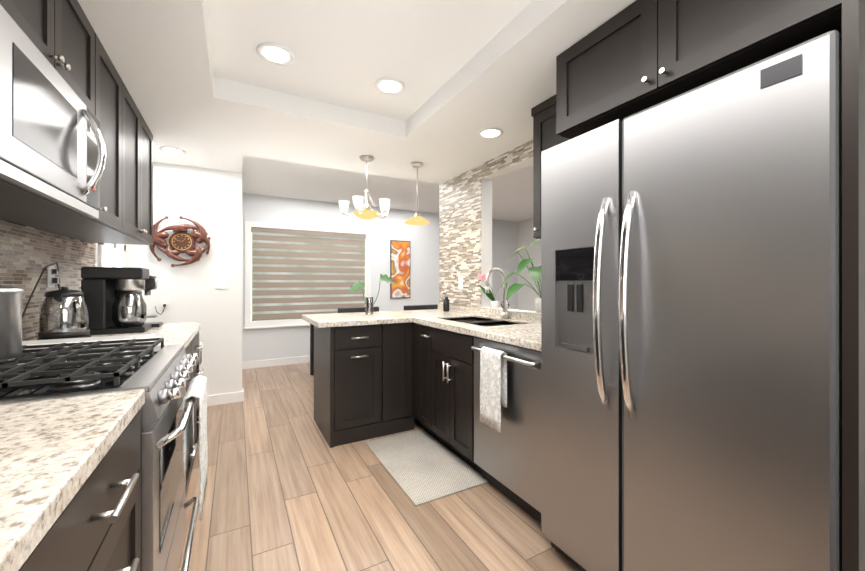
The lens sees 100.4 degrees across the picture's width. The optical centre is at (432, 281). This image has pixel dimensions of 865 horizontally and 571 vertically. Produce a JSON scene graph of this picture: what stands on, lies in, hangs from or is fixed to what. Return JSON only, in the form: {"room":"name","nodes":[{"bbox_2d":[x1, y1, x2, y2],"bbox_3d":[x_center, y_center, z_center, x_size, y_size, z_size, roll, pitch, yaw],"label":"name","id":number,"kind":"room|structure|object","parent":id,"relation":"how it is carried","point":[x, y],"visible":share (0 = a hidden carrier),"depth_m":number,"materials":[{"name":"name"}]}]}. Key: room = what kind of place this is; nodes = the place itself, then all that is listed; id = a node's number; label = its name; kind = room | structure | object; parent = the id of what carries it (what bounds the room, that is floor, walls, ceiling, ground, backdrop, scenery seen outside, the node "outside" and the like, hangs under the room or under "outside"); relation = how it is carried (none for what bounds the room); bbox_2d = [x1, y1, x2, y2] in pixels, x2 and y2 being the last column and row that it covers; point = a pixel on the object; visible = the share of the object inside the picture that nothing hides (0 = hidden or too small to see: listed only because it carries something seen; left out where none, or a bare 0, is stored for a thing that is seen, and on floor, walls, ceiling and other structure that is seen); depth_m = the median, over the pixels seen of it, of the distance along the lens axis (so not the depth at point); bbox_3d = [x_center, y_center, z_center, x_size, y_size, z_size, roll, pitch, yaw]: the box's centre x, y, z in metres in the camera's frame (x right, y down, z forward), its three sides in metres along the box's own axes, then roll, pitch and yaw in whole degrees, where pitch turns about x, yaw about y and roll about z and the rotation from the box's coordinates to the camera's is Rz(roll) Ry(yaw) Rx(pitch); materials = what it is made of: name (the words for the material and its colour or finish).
{"room":"kitchen","nodes":[
{"label":"kitchen","id":0,"kind":"room"},
{"bbox_2d":[96,243,97,266],"bbox_3d":[-1.423,-0.111,0.688,0.120,2.620,5.890,0,0,-29],"label":"wall","id":1,"kind":"structure","parent":0,"point":[96,254],"depth_m":2.55,"materials":[{"name":"white paint"}]},
{"bbox_2d":[0,219,95,340],"bbox_3d":[-1.180,0.007,0.376,0.006,0.555,4.850,0,0,-29],"label":"wall tile","id":2,"kind":"structure","parent":1,"relation":"attached to","point":[28,254],"depth_m":1.76,"materials":[{"name":"brown tile"}]},
{"bbox_2d":[22,262,63,328],"bbox_3d":[-1.811,0.089,1.699,0.155,0.384,0.598,0,0,-29],"label":"outlet","id":3,"kind":"object","parent":2,"relation":"attached to","point":[52,279],"visible":0.79,"depth_m":1.87,"materials":[{"name":"white plastic"}]},
{"bbox_2d":[0,0,99,120],"bbox_3d":[-1.361,-0.855,1.076,0.338,0.364,0.758,0,0,-29],"label":"upper cabinet","id":4,"kind":"object","parent":1,"relation":"attached to","point":[62,36],"depth_m":1.26,"materials":[{"name":"black wood"}]},
{"bbox_2d":[0,4,105,218],"bbox_3d":[-1.325,-0.462,1.095,0.420,0.413,0.752,0,0,-29],"label":"over-the-range microwave","id":5,"kind":"object","parent":4,"relation":"attached to","point":[52,154],"visible":1,"depth_m":1.07,"materials":[{"name":"silver metal"}]},
{"bbox_2d":[0,42,127,235],"bbox_3d":[-1.655,-0.648,1.614,0.338,0.776,0.461,0,0,-29],"label":"upper cabinet","id":6,"kind":"object","parent":1,"relation":"attached to","point":[113,212],"depth_m":1.72,"materials":[{"name":"black wood"}]},
{"bbox_2d":[52,92,152,244],"bbox_3d":[-1.915,-0.648,2.088,0.338,0.776,0.861,0,0,-29],"label":"upper cabinet","id":7,"kind":"object","parent":1,"relation":"attached to","point":[140,138],"depth_m":2.18,"materials":[{"name":"black wood"}]},
{"bbox_2d":[98,243,125,266],"bbox_3d":[-2.523,-0.300,2.856,0.030,1.100,0.650,0,0,-29],"label":"window","id":8,"kind":"structure","parent":1,"relation":"in","point":[111,255],"depth_m":2.83,"materials":[{"name":"white"}]},
{"bbox_2d":[126,162,241,395],"bbox_3d":[-2.352,-0.110,3.468,0.920,2.620,0.120,0,0,-29],"label":"wall","id":9,"kind":"structure","parent":0,"point":[209,201],"depth_m":3.49,"materials":[{"name":"white paint"}]},
{"bbox_2d":[155,296,169,314],"bbox_3d":[-2.477,0.217,3.307,0.110,0.172,0.042,0,0,-29],"label":"outlet","id":10,"kind":"object","parent":9,"relation":"attached to","point":[164,302],"visible":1,"depth_m":3.32,"materials":[{"name":"white plastic"}]},
{"bbox_2d":[149,216,210,266],"bbox_3d":[-2.344,-0.378,3.357,0.473,0.481,0.081,0,0,-29],"label":"wall clock","id":11,"kind":"object","parent":9,"relation":"attached to","point":[181,239],"visible":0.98,"depth_m":3.36,"materials":[{"name":"brown wood"}]},
{"bbox_2d":[215,277,227,288],"bbox_3d":[-2.074,0.010,3.545,0.115,0.118,0.010,0,0,-29],"label":"switch plate","id":12,"kind":"object","parent":9,"relation":"attached to","point":[221,282],"visible":1,"depth_m":3.54,"materials":[{"name":"white plastic"}]},
{"bbox_2d":[207,388,243,405],"bbox_3d":[-2.341,1.150,3.466,0.932,0.100,0.134,0,0,-29],"label":"baseboard","id":13,"kind":"structure","parent":9,"relation":"attached to","point":[224,398],"depth_m":3.55,"materials":[{"name":"white"}]},
{"bbox_2d":[153,142,242,172],"bbox_3d":[-2.136,-1.260,3.074,0.920,0.320,0.780,0,0,-29],"label":"ceiling","id":14,"kind":"structure","parent":0,"point":[208,159],"depth_m":3.21,"materials":[{"name":"white paint"}]},
{"bbox_2d":[159,146,185,154],"bbox_3d":[-2.169,-1.095,3.010,0.180,0.008,0.180,0,0,-29],"label":"recessed light","id":15,"kind":"object","parent":14,"relation":"in","point":[173,150],"visible":0.98,"depth_m":3.00,"materials":[{"name":"white"}]},
{"bbox_2d":[77,0,635,183],"bbox_3d":[0.084,-1.230,1.068,2.890,0.380,4.870,0,0,-29],"label":"ceiling","id":16,"kind":"structure","parent":0,"point":[159,55],"depth_m":2.12,"materials":[{"name":"white paint"}]},
{"bbox_2d":[339,155,389,219],"bbox_3d":[-0.553,-0.782,3.021,0.441,0.514,0.431,0,0,-29],"label":"chandelier","id":17,"kind":"object","parent":16,"relation":"hanging from","point":[365,211],"visible":1,"depth_m":2.95,"materials":[{"name":"white glass"}]},
{"bbox_2d":[404,162,429,224],"bbox_3d":[-0.134,-0.778,3.166,0.230,0.522,0.230,0,0,-29],"label":"pendant lamp","id":18,"kind":"object","parent":16,"relation":"hanging from","point":[416,219],"visible":1,"depth_m":3.15,"materials":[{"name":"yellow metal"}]},
{"bbox_2d":[478,128,503,138],"bbox_3d":[0.405,-1.036,2.514,0.180,0.008,0.180,0,0,-29],"label":"recessed light","id":19,"kind":"object","parent":16,"relation":"in","point":[490,133],"visible":0.96,"depth_m":2.51,"materials":[{"name":"white"}]},
{"bbox_2d":[205,0,532,120],"bbox_3d":[0.045,-1.291,0.927,1.185,0.260,3.160,0,0,-29],"label":"ceiling","id":20,"kind":"structure","parent":0,"point":[348,53],"depth_m":1.75,"materials":[{"name":"white paint"}]},
{"bbox_2d":[256,42,294,65],"bbox_3d":[-0.797,-1.156,1.835,0.180,0.008,0.180,0,0,-29],"label":"recessed light","id":21,"kind":"object","parent":20,"relation":"in","point":[270,53],"visible":1,"depth_m":1.83,"materials":[{"name":"white glass"}]},
{"bbox_2d":[374,77,404,94],"bbox_3d":[-0.253,-1.156,2.132,0.180,0.008,0.180,0,0,-29],"label":"recessed light","id":22,"kind":"object","parent":20,"relation":"in","point":[388,86],"visible":1,"depth_m":2.13,"materials":[{"name":"white"}]},
{"bbox_2d":[178,362,580,570],"bbox_3d":[0.528,1.260,2.809,9.500,0.120,10.500,0,0,-29],"label":"floor","id":23,"kind":"structure","parent":0,"point":[288,488],"depth_m":1.89,"materials":[{"name":"brown wood"}]},
{"bbox_2d":[12,518,55,570],"bbox_3d":[-0.581,0.761,-0.048,0.628,0.876,0.792,0,0,-29],"label":"base cabinet","id":24,"kind":"object","parent":23,"relation":"on","point":[42,556],"depth_m":0.47,"materials":[{"name":"black wood"}]},
{"bbox_2d":[0,338,198,570],"bbox_3d":[-1.195,0.717,1.166,0.716,0.965,0.758,0,0,-29],"label":"range","id":25,"kind":"object","parent":23,"relation":"on","point":[159,374],"visible":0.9,"depth_m":1.09,"materials":[{"name":"silver metal"}]},
{"bbox_2d":[0,284,23,363],"bbox_3d":[-1.345,0.107,1.049,0.208,0.262,0.264,0,0,-29],"label":"stock pot","id":26,"kind":"object","parent":25,"relation":"on","point":[10,323],"visible":1,"depth_m":1.06,"materials":[{"name":"silver metal"}]},
{"bbox_2d":[183,375,207,519],"bbox_3d":[-0.945,0.639,1.445,0.059,0.462,0.320,0,0,-29],"label":"hanging towel","id":27,"kind":"object","parent":25,"relation":"hanging from","point":[197,387],"visible":0.94,"depth_m":1.39,"materials":[{"name":"white fabric"}]},
{"bbox_2d":[56,398,144,570],"bbox_3d":[-0.878,0.762,0.495,0.628,0.876,0.711,0,0,-29],"label":"base cabinet","id":28,"kind":"object","parent":23,"relation":"on","point":[98,528],"depth_m":0.70,"materials":[{"name":"black wood"}]},
{"bbox_2d":[0,389,144,570],"bbox_3d":[-0.390,0.303,-0.389,0.636,0.040,2.730,0,0,-29],"label":"countertop","id":29,"kind":"structure","parent":28,"relation":"on","point":[48,447],"depth_m":0.60,"materials":[{"name":"beige stone"}]},
{"bbox_2d":[184,338,195,498],"bbox_3d":[-1.534,0.762,1.695,0.628,0.876,0.485,0,0,-29],"label":"base cabinet","id":30,"kind":"object","parent":23,"relation":"on","point":[191,348],"depth_m":2.05,"materials":[{"name":"black"}]},
{"bbox_2d":[71,322,199,350],"bbox_3d":[-1.650,0.304,1.914,0.636,0.040,0.980,0,0,-29],"label":"countertop","id":31,"kind":"structure","parent":30,"relation":"on","point":[178,333],"depth_m":1.99,"materials":[{"name":"beige stone"}]},
{"bbox_2d":[37,287,90,339],"bbox_3d":[-1.729,0.153,1.705,0.184,0.262,0.233,0,0,-29],"label":"kettle","id":32,"kind":"object","parent":31,"relation":"on","point":[80,318],"visible":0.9,"depth_m":1.66,"materials":[{"name":"silver metal"}]},
{"bbox_2d":[22,334,154,352],"bbox_3d":[-1.514,0.266,1.561,0.480,0.035,0.150,0,0,-29],"label":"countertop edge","id":33,"kind":"object","parent":31,"relation":"on","point":[78,340],"visible":0.4,"depth_m":1.56,"materials":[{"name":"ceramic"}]},
{"bbox_2d":[81,267,150,334],"bbox_3d":[-1.796,0.101,2.067,0.270,0.365,0.228,0,0,-29],"label":"coffee maker","id":34,"kind":"object","parent":31,"relation":"on","point":[100,286],"visible":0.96,"depth_m":2.00,"materials":[{"name":"black plastic"}]},
{"bbox_2d":[196,326,203,450],"bbox_3d":[-1.783,0.762,2.151,0.628,0.876,0.553,0,0,-29],"label":"base cabinet","id":35,"kind":"object","parent":23,"relation":"on","point":[201,345],"depth_m":2.41,"materials":[{"name":"black"}]},
{"bbox_2d":[310,324,313,374],"bbox_3d":[-0.861,0.826,4.619,1.300,0.750,0.890,0,0,-29],"label":"dining table","id":36,"kind":"object","parent":23,"relation":"on","point":[311,349],"visible":0.04,"depth_m":4.64,"materials":[{"name":"grey"}]},
{"bbox_2d":[338,306,378,312],"bbox_3d":[-0.836,0.726,3.781,0.440,0.950,0.466,0,0,-29],"label":"chair","id":37,"kind":"object","parent":23,"relation":"on","point":[353,309],"visible":0.1,"depth_m":3.55,"materials":[{"name":"grey"}]},
{"bbox_2d":[314,323,405,447],"bbox_3d":[-0.590,0.763,3.040,0.679,0.874,0.622,0,0,-29],"label":"base cabinet","id":38,"kind":"object","parent":23,"relation":"on","point":[380,373],"depth_m":2.75,"materials":[{"name":"black wood"}]},
{"bbox_2d":[302,309,473,326],"bbox_3d":[-0.349,0.304,3.150,1.388,0.039,0.780,0,0,-29],"label":"countertop","id":39,"kind":"structure","parent":38,"relation":"on","point":[356,319],"depth_m":2.90,"materials":[{"name":"beige stone"}]},
{"bbox_2d":[349,274,395,314],"bbox_3d":[-0.515,0.103,3.171,0.451,0.363,0.121,0,0,-29],"label":"monstera plant","id":40,"kind":"object","parent":39,"relation":"on","point":[369,304],"visible":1,"depth_m":3.14,"materials":[{"name":"green plant"}]},
{"bbox_2d":[443,293,449,311],"bbox_3d":[0.130,0.193,3.503,0.076,0.183,0.062,0,0,-29],"label":"soap dispenser","id":41,"kind":"object","parent":39,"relation":"on","point":[446,305],"visible":1,"depth_m":3.48,"materials":[{"name":"black plastic"}]},
{"bbox_2d":[404,304,437,309],"bbox_3d":[-0.222,0.726,4.117,0.440,0.950,0.466,0,0,-29],"label":"chair","id":42,"kind":"object","parent":23,"relation":"on","point":[417,307],"visible":0.08,"depth_m":3.90,"materials":[{"name":"grey"}]},
{"bbox_2d":[365,429,488,505],"bbox_3d":[-0.083,1.195,2.420,0.485,0.008,0.865,0,0,-29],"label":"mat","id":43,"kind":"object","parent":23,"relation":"on","point":[422,466],"visible":1,"depth_m":2.31,"materials":[{"name":"white fabric"}]},
{"bbox_2d":[422,319,465,430],"bbox_3d":[0.232,0.763,2.868,0.638,0.874,0.263,0,0,-29],"label":"base cabinet","id":44,"kind":"object","parent":23,"relation":"on","point":[459,320],"depth_m":2.77,"materials":[{"name":"black wood"}]},
{"bbox_2d":[426,319,525,474],"bbox_3d":[0.386,0.763,2.588,0.638,0.874,0.578,0,0,-29],"label":"base cabinet","id":45,"kind":"object","parent":23,"relation":"on","point":[449,355],"depth_m":2.41,"materials":[{"name":"black wood"}]},
{"bbox_2d":[418,315,540,350],"bbox_3d":[0.485,0.304,2.391,0.653,0.039,1.352,0,0,-29],"label":"countertop","id":46,"kind":"structure","parent":45,"relation":"on","point":[517,332],"depth_m":2.21,"materials":[{"name":"beige stone"}]},
{"bbox_2d":[485,268,512,318],"bbox_3d":[0.510,0.086,2.748,0.212,0.396,0.123,0,0,-29],"label":"faucet","id":47,"kind":"object","parent":46,"relation":"on","point":[504,315],"visible":1,"depth_m":2.79,"materials":[{"name":"silver metal"}]},
{"bbox_2d":[471,337,540,522],"bbox_3d":[0.642,0.763,2.057,0.698,0.873,0.588,0,0,-29],"label":"dishwasher","id":48,"kind":"object","parent":23,"relation":"on","point":[507,459],"visible":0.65,"depth_m":1.85,"materials":[{"name":"grey metal"}]},
{"bbox_2d":[480,347,506,432],"bbox_3d":[0.323,0.564,1.928,0.051,0.412,0.170,0,0,-29],"label":"hanging towel","id":49,"kind":"object","parent":48,"relation":"hanging from","point":[493,381],"visible":1,"depth_m":1.90,"materials":[{"name":"white fabric"}]},
{"bbox_2d":[541,30,841,570],"bbox_3d":[0.978,0.310,1.363,0.774,1.780,0.900,0,0,-29],"label":"fridge","id":50,"kind":"object","parent":23,"relation":"on","point":[691,330],"visible":1,"depth_m":1.05,"materials":[{"name":"grey metal"}]},
{"bbox_2d":[242,193,517,361],"bbox_3d":[-0.479,-0.108,6.214,5.240,2.620,0.120,0,0,-29],"label":"wall","id":51,"kind":"structure","parent":0,"point":[271,343],"depth_m":5.93,"materials":[{"name":"white paint"}]},
{"bbox_2d":[242,356,309,368],"bbox_3d":[-0.447,1.151,6.154,5.000,0.100,0.014,0,0,-29],"label":"baseboard","id":52,"kind":"structure","parent":51,"relation":"attached to","point":[273,362],"depth_m":5.16,"materials":[{"name":"white"}]},
{"bbox_2d":[244,221,370,328],"bbox_3d":[-1.818,-0.099,5.453,1.830,1.490,0.170,0,0,-29],"label":"window","id":53,"kind":"structure","parent":51,"relation":"in","point":[249,324],"depth_m":5.18,"materials":[{"name":"white"}]},
{"bbox_2d":[251,227,365,320],"bbox_3d":[-1.810,-0.110,5.437,1.650,1.312,0.065,0,0,-29],"label":"window blind","id":54,"kind":"object","parent":53,"relation":"attached to","point":[297,274],"visible":0.88,"depth_m":5.38,"materials":[{"name":"beige fabric"}]},
{"bbox_2d":[390,240,409,297],"bbox_3d":[-0.541,-0.214,6.098,0.360,0.970,0.022,0,0,-29],"label":"picture","id":55,"kind":"object","parent":51,"relation":"attached to","point":[400,264],"visible":1,"depth_m":6.09,"materials":[{"name":"orange paper"}]},
{"bbox_2d":[242,155,532,221],"bbox_3d":[1.267,-1.325,3.021,5.000,0.190,7.160,0,0,-29],"label":"ceiling","id":56,"kind":"structure","parent":0,"point":[512,196],"depth_m":4.69,"materials":[{"name":"white paint"}]},
{"bbox_2d":[440,157,540,313],"bbox_3d":[1.299,-0.110,1.732,0.120,2.620,4.870,0,0,-29],"label":"wall","id":57,"kind":"structure","parent":0,"point":[486,224],"depth_m":3.21,"materials":[{"name":"white paint"}]},
{"bbox_2d":[439,140,532,306],"bbox_3d":[0.490,-0.407,3.080,0.006,1.265,1.730,0,0,-29],"label":"wall tile","id":58,"kind":"structure","parent":57,"relation":"attached to","point":[460,225],"depth_m":3.42,"materials":[{"name":"beige tile"}]},
{"bbox_2d":[458,277,462,288],"bbox_3d":[0.270,0.010,3.466,0.008,0.118,0.075,0,0,-29],"label":"outlet","id":59,"kind":"object","parent":58,"relation":"attached to","point":[460,282],"visible":1,"depth_m":3.46,"materials":[{"name":"white plastic"}]},
{"bbox_2d":[478,273,498,307],"bbox_3d":[0.492,0.074,3.090,0.189,0.300,0.236,0,0,-29],"label":"orchid plant","id":60,"kind":"object","parent":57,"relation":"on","point":[493,302],"visible":1,"depth_m":3.10,"materials":[{"name":"green plant"}]},
{"bbox_2d":[438,303,540,322],"bbox_3d":[0.575,0.256,2.885,0.020,0.057,2.132,0,0,-29],"label":"backsplash","id":61,"kind":"structure","parent":57,"relation":"attached to","point":[533,318],"depth_m":2.99,"materials":[{"name":"beige stone"}]},
{"bbox_2d":[501,283,509,308],"bbox_3d":[0.602,0.096,2.986,0.072,0.256,0.072,0,0,-29],"label":"vase","id":62,"kind":"object","parent":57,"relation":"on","point":[506,301],"visible":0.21,"depth_m":2.99,"materials":[{"name":"clear glass"}]},
{"bbox_2d":[501,239,540,312],"bbox_3d":[0.679,-0.050,2.588,0.392,0.549,0.410,0,0,-29],"label":"pothos plant","id":63,"kind":"object","parent":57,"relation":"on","point":[534,274],"visible":0.69,"depth_m":2.59,"materials":[{"name":"green plant"}]},
{"bbox_2d":[531,97,562,238],"bbox_3d":[0.846,-0.648,2.049,0.349,0.776,0.419,0,0,-29],"label":"upper cabinet","id":64,"kind":"object","parent":57,"relation":"attached to","point":[541,113],"depth_m":2.11,"materials":[{"name":"black wood"}]},
{"bbox_2d":[551,0,864,141],"bbox_3d":[1.051,-0.856,1.403,0.609,0.361,0.906,0,0,-29],"label":"upper cabinet","id":65,"kind":"object","parent":57,"relation":"attached to","point":[636,56],"depth_m":1.21,"materials":[{"name":"black wood"}]},
{"bbox_2d":[518,219,540,310],"bbox_3d":[3.513,-0.109,4.249,0.120,2.620,7.400,0,0,-29],"label":"wall","id":66,"kind":"structure","parent":0,"point":[527,295],"depth_m":7.12,"materials":[{"name":"white paint"}]},
{"label":"outside","id":67,"kind":"structure","parent":0,"visible":0},
{"bbox_2d":[251,233,251,320],"bbox_3d":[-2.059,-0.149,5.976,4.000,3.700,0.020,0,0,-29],"label":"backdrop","id":68,"kind":"structure","parent":67,"point":[251,276],"depth_m":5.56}
]}

